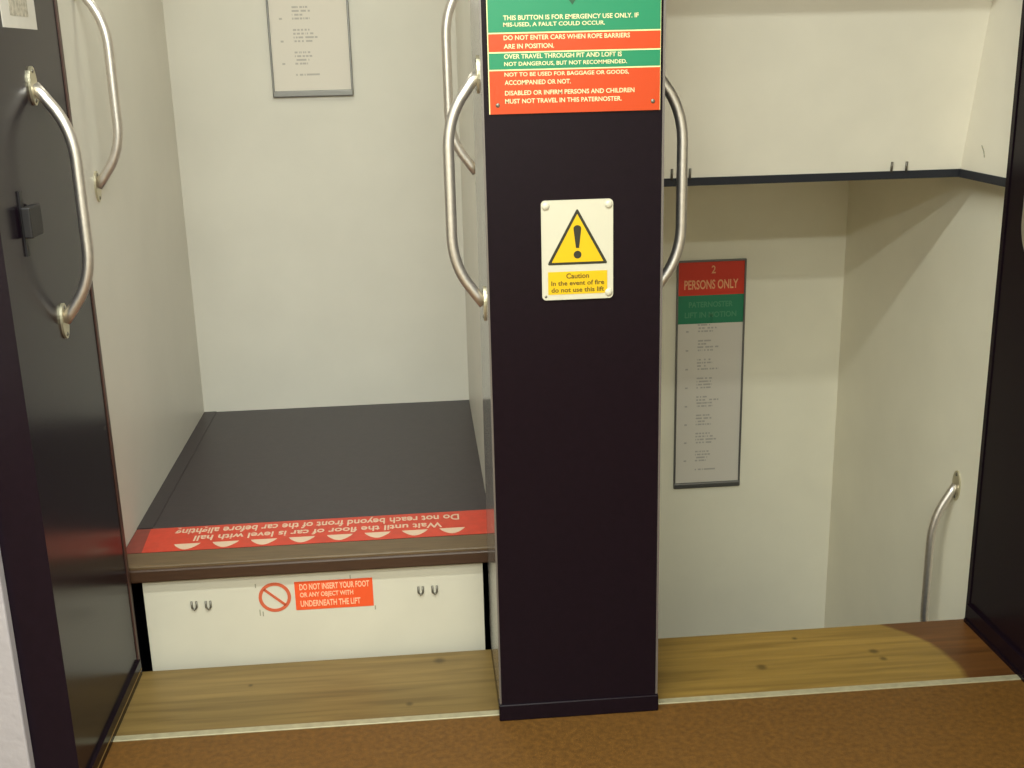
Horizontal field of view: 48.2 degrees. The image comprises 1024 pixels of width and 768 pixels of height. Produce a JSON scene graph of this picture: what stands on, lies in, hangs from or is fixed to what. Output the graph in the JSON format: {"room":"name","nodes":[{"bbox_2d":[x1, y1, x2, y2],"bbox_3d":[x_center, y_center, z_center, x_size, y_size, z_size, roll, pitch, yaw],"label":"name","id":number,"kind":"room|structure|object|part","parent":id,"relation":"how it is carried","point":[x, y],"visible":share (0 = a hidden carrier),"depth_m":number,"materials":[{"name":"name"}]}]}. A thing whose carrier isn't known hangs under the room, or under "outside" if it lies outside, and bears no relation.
{"room":"elevator lobby","nodes":[
{"label":"elevator lobby","id":0,"kind":"room"},
{"bbox_2d":[0,0,141,767],"bbox_3d":[-1.569,-0.320,2.381,1.176,2.720,0.585,-3,16,-4],"label":"wall","id":1,"kind":"structure","parent":0,"point":[71,669],"depth_m":2.44,"materials":[{"name":"laminate"}]},
{"bbox_2d":[0,0,36,29],"bbox_3d":[-1.004,-0.808,2.314,0.001,0.172,0.215,-3,16,-4],"label":"paper label","id":2,"kind":"object","parent":1,"relation":"attached to","point":[21,14],"visible":1,"depth_m":2.33,"materials":[{"name":"white paper"}]},
{"bbox_2d":[17,191,43,256],"bbox_3d":[-0.971,-0.327,2.315,0.022,0.130,0.074,-3,16,-4],"label":"latch","id":3,"kind":"object","parent":1,"relation":"attached to","point":[31,217],"visible":1,"depth_m":2.29,"materials":[{"name":"black metal"}]},
{"bbox_3d":[-0.979,-0.321,2.295,0.004,0.130,0.014,-3,16,-4],"label":"plate","id":4,"kind":"part","parent":3,"relation":"part of","materials":[{"name":"black metal"}]},
{"bbox_2d":[27,66,93,337],"bbox_3d":[-0.957,-0.383,2.462,0.089,0.582,0.046,-3,16,-4],"label":"handle","id":5,"kind":"object","parent":1,"relation":"attached to","point":[37,92],"visible":1,"depth_m":2.45,"materials":[{"name":"metal"}]},
{"bbox_3d":[-1.017,-0.482,2.681,0.005,2.600,0.016,-3,16,-4],"label":"edge trim","id":6,"kind":"part","parent":1,"relation":"part of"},
{"bbox_3d":[-0.959,0.821,2.767,0.008,0.044,0.539,-3,16,-4],"label":"baseboard","id":7,"kind":"part","parent":1,"relation":"part of","materials":[{"name":"laminate"}]},
{"bbox_2d":[131,563,490,671],"bbox_3d":[0.011,0.195,3.860,4.500,6.000,1.902,-3,16,-4],"label":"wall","id":8,"kind":"structure","parent":0,"point":[137,588],"depth_m":3.77,"materials":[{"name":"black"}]},
{"bbox_2d":[57,0,487,670],"bbox_3d":[-0.619,-0.395,3.507,1.034,3.058,1.401,-3,16,-4],"label":"car","id":9,"kind":"object","parent":8,"relation":"in","point":[290,335],"visible":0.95,"depth_m":3.90,"materials":[{"name":"white paint"}]},
{"bbox_3d":[-1.134,-0.743,3.363,0.018,2.245,1.363,-3,16,-4],"label":"panel","id":10,"kind":"part","parent":9,"relation":"part of","materials":[{"name":"white paint"}]},
{"bbox_2d":[266,0,353,97],"bbox_3d":[-0.708,-1.448,3.904,0.280,0.911,0.016,-3,16,-4],"label":"framed notice","id":11,"kind":"object","parent":9,"relation":"attached to","point":[310,41],"visible":1,"depth_m":3.98,"materials":[{"name":"paper"}]},
{"bbox_3d":[-0.688,-0.954,4.064,1.034,2.245,0.018,-3,16,-4],"label":"panel","id":12,"kind":"part","parent":9,"relation":"part of","materials":[{"name":"white paint"}]},
{"bbox_3d":[-0.122,-0.788,3.433,0.018,2.245,1.378,-3,16,-4],"label":"panel","id":13,"kind":"part","parent":9,"relation":"part of","materials":[{"name":"white paint"}]},
{"bbox_2d":[113,649,498,741],"bbox_3d":[-0.507,0.845,2.939,0.934,0.123,0.327,-3,16,-4],"label":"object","id":14,"kind":"structure","parent":8,"relation":"attached to","point":[164,704],"depth_m":2.91,"materials":[{"name":"brown wood"}]},
{"bbox_2d":[102,680,1023,767],"bbox_3d":[0.311,1.464,0.712,4.500,0.120,4.421,-3,16,-4],"label":"floor","id":15,"kind":"structure","parent":0,"point":[969,725],"depth_m":2.70,"materials":[{"name":"brown carpet"}]},
{"bbox_2d":[470,0,665,720],"bbox_3d":[0.120,-0.430,2.619,0.390,2.720,0.354,-3,16,-4],"label":"pillar","id":16,"kind":"structure","parent":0,"point":[571,388],"depth_m":2.59,"materials":[{"name":"laminate"}]},
{"bbox_2d":[443,55,485,320],"bbox_3d":[-0.104,-0.422,2.528,0.089,0.582,0.046,-3,16,-4],"label":"handle","id":17,"kind":"object","parent":16,"relation":"attached to","point":[472,80],"visible":1,"depth_m":2.51,"materials":[{"name":"metal"}]},
{"bbox_2d":[486,0,660,114],"bbox_3d":[0.127,-0.803,2.333,0.360,0.486,0.005,-3,16,-4],"label":"sign","id":18,"kind":"object","parent":16,"relation":"attached to","point":[545,56],"visible":1,"depth_m":2.37,"materials":[{"name":"multicoloured"}]},
{"bbox_2d":[541,198,612,299],"bbox_3d":[0.142,-0.290,2.479,0.156,0.216,0.008,-3,16,-4],"label":"caution sign","id":19,"kind":"object","parent":16,"relation":"attached to","point":[576,235],"visible":1,"depth_m":2.48,"materials":[{"name":"beige plastic"}]},
{"bbox_3d":[0.143,-0.221,2.498,0.130,0.050,0.001,-3,16,-4],"label":"yellow panel","id":20,"kind":"part","parent":19,"relation":"part of","materials":[{"name":"yellow plastic"}]},
{"bbox_3d":[0.163,0.784,2.802,0.390,0.043,0.036,-3,16,-4],"label":"baseboard","id":21,"kind":"part","parent":16,"relation":"part of","materials":[{"name":"laminate"}]},
{"bbox_2d":[663,76,687,286],"bbox_3d":[0.353,-0.452,2.591,0.089,0.582,0.046,-3,16,-4],"label":"handle","id":22,"kind":"object","parent":16,"relation":"attached to","point":[677,108],"visible":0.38,"depth_m":2.58,"materials":[{"name":"metal"}]},
{"bbox_2d":[658,177,1004,638],"bbox_3d":[0.842,0.502,3.893,1.049,2.443,1.401,-3,16,-4],"label":"car","id":23,"kind":"object","parent":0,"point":[869,307],"visible":0.55,"depth_m":4.30,"materials":[{"name":"beige laminate"}]},
{"bbox_2d":[673,258,746,488],"bbox_3d":[0.764,-0.029,4.439,0.268,0.914,0.016,-3,16,-4],"label":"framed notice","id":24,"kind":"object","parent":23,"relation":"attached to","point":[710,294],"visible":0.94,"depth_m":4.44,"materials":[{"name":"paper"}]},
{"bbox_3d":[0.783,0.321,4.558,1.049,2.427,0.018,-3,16,-4],"label":"panel","id":25,"kind":"part","parent":23,"relation":"part of","materials":[{"name":"beige laminate"}]},
{"bbox_3d":[1.356,0.487,3.928,0.018,2.427,1.378,-3,16,-4],"label":"panel","id":26,"kind":"part","parent":23,"relation":"part of","materials":[{"name":"beige laminate"}]},
{"bbox_2d":[657,619,1020,704],"bbox_3d":[0.816,0.783,3.041,0.954,0.123,0.327,-3,16,-4],"label":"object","id":27,"kind":"structure","parent":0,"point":[942,652],"depth_m":3.01,"materials":[{"name":"brown wood"}]},
{"bbox_2d":[664,0,1022,186],"bbox_3d":[0.763,-1.330,3.365,0.976,1.391,1.399,-3,16,-4],"label":"car","id":28,"kind":"object","parent":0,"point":[769,91],"visible":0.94,"depth_m":3.10,"materials":[{"name":"white paint"}]},
{"bbox_3d":[1.237,-1.362,3.393,0.016,1.368,1.378,-3,16,-4],"label":"panel","id":29,"kind":"part","parent":28,"relation":"part of","materials":[{"name":"white paint"}]},
{"bbox_2d":[964,0,1023,681],"bbox_3d":[1.791,-0.481,2.652,1.075,2.720,0.555,-3,16,-4],"label":"wall","id":30,"kind":"structure","parent":0,"point":[994,611],"depth_m":2.95,"materials":[{"name":"laminate"}]},
{"bbox_3d":[1.292,0.711,2.938,0.014,0.054,0.539,-3,16,-4],"label":"baseboard","id":31,"kind":"part","parent":30,"relation":"part of","materials":[{"name":"laminate"}]},
{"bbox_2d":[1021,202,1023,248],"bbox_3d":[1.228,-0.474,2.638,0.089,0.582,0.046,-3,16,-4],"label":"handle","id":32,"kind":"object","parent":30,"relation":"attached to","point":[1022,225],"visible":1,"depth_m":2.66,"materials":[{"name":"metal"}]}
]}

